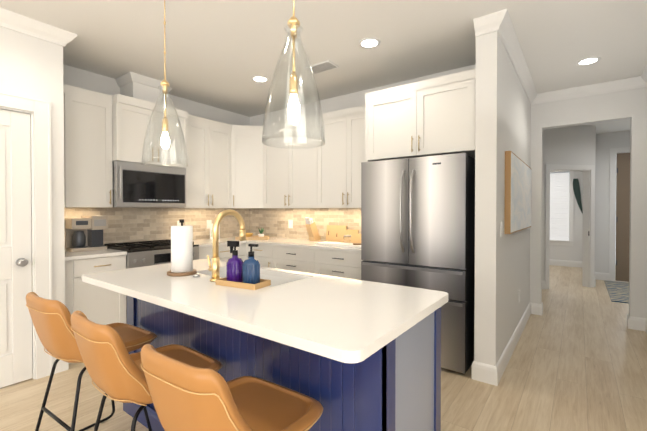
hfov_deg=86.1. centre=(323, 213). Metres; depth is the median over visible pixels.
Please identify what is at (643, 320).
baseboard
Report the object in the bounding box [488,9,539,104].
crown molding
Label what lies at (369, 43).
recessed light
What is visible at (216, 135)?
upper cabinet
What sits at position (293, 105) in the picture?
pendant light
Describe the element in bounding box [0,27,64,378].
wall
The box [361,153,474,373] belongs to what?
fridge
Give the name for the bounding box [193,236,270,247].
countertop
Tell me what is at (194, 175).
upper cabinet
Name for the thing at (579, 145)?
wall
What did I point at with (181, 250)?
paper towel holder
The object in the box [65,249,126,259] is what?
countertop
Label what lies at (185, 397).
stool
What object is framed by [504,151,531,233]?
framed picture
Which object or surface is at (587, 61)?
recessed light
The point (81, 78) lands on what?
wall
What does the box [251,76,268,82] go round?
recessed light
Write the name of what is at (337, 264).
base cabinet
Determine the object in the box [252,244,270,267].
base cabinet
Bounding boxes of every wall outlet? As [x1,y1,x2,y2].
[207,220,211,228]
[288,220,292,227]
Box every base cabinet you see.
[65,256,125,363]
[199,240,246,261]
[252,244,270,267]
[271,244,314,273]
[315,248,362,279]
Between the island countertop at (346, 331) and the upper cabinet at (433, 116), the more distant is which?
the upper cabinet at (433, 116)
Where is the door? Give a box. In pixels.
[0,91,52,387]
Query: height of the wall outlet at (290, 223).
0.118 m
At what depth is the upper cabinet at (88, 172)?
3.30 m
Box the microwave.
[112,161,185,207]
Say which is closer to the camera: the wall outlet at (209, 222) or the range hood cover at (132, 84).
the range hood cover at (132, 84)
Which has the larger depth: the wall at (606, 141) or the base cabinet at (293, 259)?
the wall at (606, 141)
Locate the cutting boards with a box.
[326,225,360,242]
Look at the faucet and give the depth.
1.92 m
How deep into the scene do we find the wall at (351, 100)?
4.35 m
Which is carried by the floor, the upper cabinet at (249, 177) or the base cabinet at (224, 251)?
the base cabinet at (224, 251)
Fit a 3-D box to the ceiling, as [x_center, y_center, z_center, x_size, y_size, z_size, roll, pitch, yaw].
[0.331,-1.490,2.032,12.000,0.060,18.000,0,1,36]
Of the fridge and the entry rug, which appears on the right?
the entry rug
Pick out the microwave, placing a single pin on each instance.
(137, 185)
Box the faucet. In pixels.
[207,209,245,281]
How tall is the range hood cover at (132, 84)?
0.294 m
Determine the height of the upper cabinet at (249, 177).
1.114 m
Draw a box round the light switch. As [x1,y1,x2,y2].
[500,222,502,236]
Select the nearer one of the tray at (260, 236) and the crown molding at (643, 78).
the crown molding at (643, 78)
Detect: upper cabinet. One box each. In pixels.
[63,84,114,207]
[111,92,190,167]
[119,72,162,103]
[185,112,202,207]
[203,118,230,207]
[231,125,262,207]
[263,114,322,207]
[323,104,366,207]
[367,68,475,161]
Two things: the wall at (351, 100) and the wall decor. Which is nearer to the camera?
the wall at (351, 100)
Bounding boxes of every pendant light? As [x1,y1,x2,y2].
[141,0,187,167]
[262,0,324,148]
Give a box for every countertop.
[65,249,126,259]
[82,265,417,366]
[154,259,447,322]
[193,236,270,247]
[247,236,360,251]
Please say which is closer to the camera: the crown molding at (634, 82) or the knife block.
the crown molding at (634, 82)
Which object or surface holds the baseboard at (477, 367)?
attached to the wall at (502, 126)
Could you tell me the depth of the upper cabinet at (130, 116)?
3.60 m
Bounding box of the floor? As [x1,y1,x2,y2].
[0,265,646,430]
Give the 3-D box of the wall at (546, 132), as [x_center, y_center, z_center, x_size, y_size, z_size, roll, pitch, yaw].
[3.189,-0.117,5.209,0.245,2.750,1.745,0,1,36]
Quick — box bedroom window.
[550,172,569,240]
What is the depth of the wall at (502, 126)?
2.67 m
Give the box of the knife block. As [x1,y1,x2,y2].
[305,217,319,240]
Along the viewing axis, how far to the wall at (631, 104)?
3.90 m
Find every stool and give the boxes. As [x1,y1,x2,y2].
[26,292,156,430]
[70,310,221,430]
[141,344,322,430]
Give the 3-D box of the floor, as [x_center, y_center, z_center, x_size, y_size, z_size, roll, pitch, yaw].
[0.331,1.319,2.060,12.000,0.060,18.000,0,1,36]
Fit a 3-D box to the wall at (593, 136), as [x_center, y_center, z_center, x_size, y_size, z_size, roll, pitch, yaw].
[5.253,-0.134,6.885,0.157,2.750,2.468,0,1,36]
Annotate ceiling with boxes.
[0,0,646,133]
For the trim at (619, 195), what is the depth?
6.33 m
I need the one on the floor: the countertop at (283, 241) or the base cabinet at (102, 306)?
the base cabinet at (102, 306)
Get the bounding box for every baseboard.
[472,361,483,379]
[490,303,533,385]
[641,318,646,332]
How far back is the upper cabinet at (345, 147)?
3.92 m
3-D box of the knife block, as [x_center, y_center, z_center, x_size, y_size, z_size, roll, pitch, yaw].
[-0.145,0.192,4.440,0.193,0.304,0.100,-1,1,-42]
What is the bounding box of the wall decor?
[573,179,582,212]
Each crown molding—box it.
[0,8,76,47]
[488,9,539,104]
[540,76,639,102]
[640,64,646,87]
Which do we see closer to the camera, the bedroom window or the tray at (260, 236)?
the tray at (260, 236)
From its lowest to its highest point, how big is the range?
0.926 m
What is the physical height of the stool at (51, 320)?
0.886 m
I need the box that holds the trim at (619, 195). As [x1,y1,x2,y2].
[542,147,629,288]
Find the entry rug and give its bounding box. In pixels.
[604,281,628,302]
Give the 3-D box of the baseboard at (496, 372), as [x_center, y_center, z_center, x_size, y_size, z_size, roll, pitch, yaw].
[1.960,1.205,3.494,0.060,0.140,2.256,0,1,36]
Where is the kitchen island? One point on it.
(398, 388)
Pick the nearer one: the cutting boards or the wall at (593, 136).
the cutting boards
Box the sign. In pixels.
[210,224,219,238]
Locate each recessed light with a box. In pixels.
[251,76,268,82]
[358,37,380,48]
[576,57,600,65]
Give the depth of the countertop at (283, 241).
4.09 m
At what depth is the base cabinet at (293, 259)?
4.02 m
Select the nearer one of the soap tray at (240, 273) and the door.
the soap tray at (240, 273)
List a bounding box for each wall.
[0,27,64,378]
[63,64,249,125]
[250,64,475,125]
[474,31,530,365]
[530,87,646,317]
[542,129,549,280]
[550,125,589,260]
[590,125,597,283]
[598,131,629,272]
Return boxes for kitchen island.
[123,271,440,430]
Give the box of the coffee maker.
[64,216,107,251]
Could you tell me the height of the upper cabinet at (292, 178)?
1.114 m
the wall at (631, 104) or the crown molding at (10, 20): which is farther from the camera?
the wall at (631, 104)
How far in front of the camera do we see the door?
2.63 m
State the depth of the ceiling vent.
3.47 m
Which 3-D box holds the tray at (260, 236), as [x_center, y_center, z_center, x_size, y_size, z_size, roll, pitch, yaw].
[-0.955,0.265,4.688,0.420,0.155,0.240,0,1,-4]
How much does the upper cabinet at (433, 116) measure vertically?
0.654 m
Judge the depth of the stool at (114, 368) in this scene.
1.32 m
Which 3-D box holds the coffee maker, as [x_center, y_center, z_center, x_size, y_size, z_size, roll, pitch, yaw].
[-2.356,0.187,3.421,0.287,0.335,0.300,0,1,36]
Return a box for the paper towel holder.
[167,219,196,275]
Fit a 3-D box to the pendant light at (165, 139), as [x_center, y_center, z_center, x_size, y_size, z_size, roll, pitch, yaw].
[-0.915,-0.871,2.000,0.245,1.177,0.245,0,1,36]
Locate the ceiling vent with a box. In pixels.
[304,60,338,73]
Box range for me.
[104,239,198,323]
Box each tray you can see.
[216,240,270,289]
[235,228,268,239]
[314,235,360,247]

